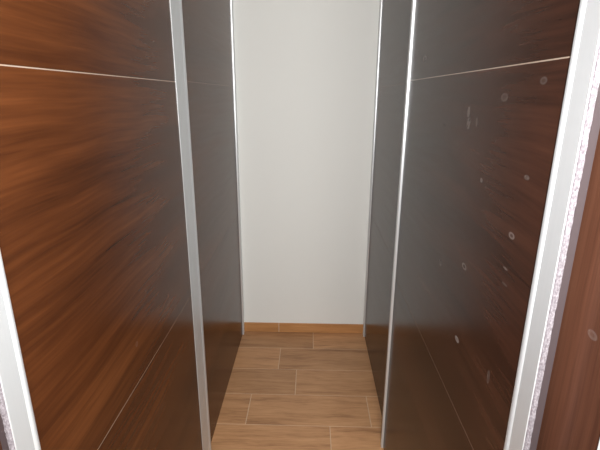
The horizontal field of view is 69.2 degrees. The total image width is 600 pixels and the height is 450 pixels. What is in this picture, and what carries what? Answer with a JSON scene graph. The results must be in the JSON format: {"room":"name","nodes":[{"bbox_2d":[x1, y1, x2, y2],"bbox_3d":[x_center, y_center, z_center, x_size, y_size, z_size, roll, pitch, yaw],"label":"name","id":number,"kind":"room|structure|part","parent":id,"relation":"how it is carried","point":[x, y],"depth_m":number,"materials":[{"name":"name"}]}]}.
{"room":"walk-in closet","nodes":[
{"label":"walk-in closet","id":0,"kind":"room"},
{"bbox_2d":[211,331,383,449],"bbox_3d":[-0.035,1.358,0.903,2.260,0.120,4.390,1,17,1],"label":"floor","id":1,"kind":"structure","parent":0,"point":[285,390],"depth_m":2.25,"materials":[{"name":"brown wood"}]},
{"bbox_2d":[0,0,210,449],"bbox_3d":[-0.390,0.021,1.041,0.020,2.360,1.003,1,17,1],"label":"sliding door","id":2,"kind":"structure","parent":1,"relation":"on","point":[102,347],"depth_m":0.86,"materials":[{"name":"brown wood"}]},
{"bbox_3d":[-0.395,-0.634,0.829,0.005,0.661,0.864,1,17,1],"label":"panel","id":3,"kind":"part","parent":2,"relation":"part of","materials":[{"name":"brown wood"}]},
{"bbox_3d":[-0.402,0.763,1.246,0.005,0.813,0.864,1,17,1],"label":"panel","id":4,"kind":"part","parent":2,"relation":"part of","materials":[{"name":"brown wood"}]},
{"bbox_2d":[182,0,244,440],"bbox_3d":[-0.387,-0.249,1.944,0.023,2.360,1.246,1,17,1],"label":"sliding door","id":5,"kind":"structure","parent":1,"relation":"on","point":[208,25],"depth_m":2.00,"materials":[{"name":"brown wood"}]},
{"bbox_3d":[-0.388,-0.912,1.748,0.014,0.656,1.160,1,17,1],"label":"panel","id":6,"kind":"part","parent":5,"relation":"part of","materials":[{"name":"brown wood"}]},
{"bbox_3d":[-0.391,-0.250,1.946,0.014,0.724,1.160,1,17,1],"label":"panel","id":7,"kind":"part","parent":5,"relation":"part of","materials":[{"name":"brown wood"}]},
{"bbox_3d":[-0.395,0.487,2.166,0.014,0.814,1.160,1,17,1],"label":"panel","id":8,"kind":"part","parent":5,"relation":"part of","materials":[{"name":"brown wood"}]},
{"bbox_2d":[363,0,411,415],"bbox_3d":[0.413,-0.271,2.030,0.023,2.360,1.026,1,17,1],"label":"sliding door","id":9,"kind":"structure","parent":1,"relation":"on","point":[394,15],"depth_m":2.12,"materials":[{"name":"brown wood"}]},
{"bbox_3d":[0.414,0.469,2.243,0.014,0.814,0.960,1,17,1],"label":"panel","id":10,"kind":"part","parent":9,"relation":"part of","materials":[{"name":"brown wood"}]},
{"bbox_3d":[0.417,-0.269,2.022,0.014,0.724,0.960,1,17,1],"label":"panel","id":11,"kind":"part","parent":9,"relation":"part of","materials":[{"name":"brown wood"}]},
{"bbox_3d":[0.421,-0.931,1.824,0.014,0.656,0.960,1,17,1],"label":"panel","id":12,"kind":"part","parent":9,"relation":"part of","materials":[{"name":"brown wood"}]},
{"bbox_2d":[381,0,599,449],"bbox_3d":[0.361,0.004,1.108,0.020,2.360,1.060,1,17,1],"label":"sliding door","id":13,"kind":"structure","parent":1,"relation":"on","point":[501,122],"depth_m":0.83,"materials":[{"name":"brown wood"}]},
{"bbox_3d":[0.363,0.738,1.347,0.010,0.810,0.977,1,17,1],"label":"panel","id":14,"kind":"part","parent":13,"relation":"part of","materials":[{"name":"brown wood"}]},
{"bbox_3d":[0.366,-0.003,1.125,0.010,0.732,0.977,1,17,1],"label":"panel","id":15,"kind":"part","parent":13,"relation":"part of","materials":[{"name":"brown wood"}]},
{"bbox_3d":[0.370,-0.666,0.927,0.010,0.649,0.977,1,17,1],"label":"panel","id":16,"kind":"part","parent":13,"relation":"part of","materials":[{"name":"brown wood"}]},
{"bbox_2d":[536,129,599,449],"bbox_3d":[0.385,0.038,0.998,0.023,2.360,1.120,1,17,1],"label":"sliding door","id":17,"kind":"structure","parent":1,"relation":"on","point":[571,415],"depth_m":0.57,"materials":[{"name":"wood"}]},
{"bbox_2d":[233,0,379,323],"bbox_3d":[0.029,-0.508,2.572,2.260,2.500,0.120,1,17,1],"label":"wall","id":18,"kind":"structure","parent":0,"point":[305,70],"depth_m":2.53,"materials":[{"name":"white paint"}]},
{"bbox_2d":[244,322,362,333],"bbox_3d":[0.146,0.677,2.856,1.770,0.064,0.009,1,17,1],"label":"baseboard","id":19,"kind":"structure","parent":18,"relation":"attached to","point":[249,326],"depth_m":2.85,"materials":[{"name":"orange wood"}]}
]}

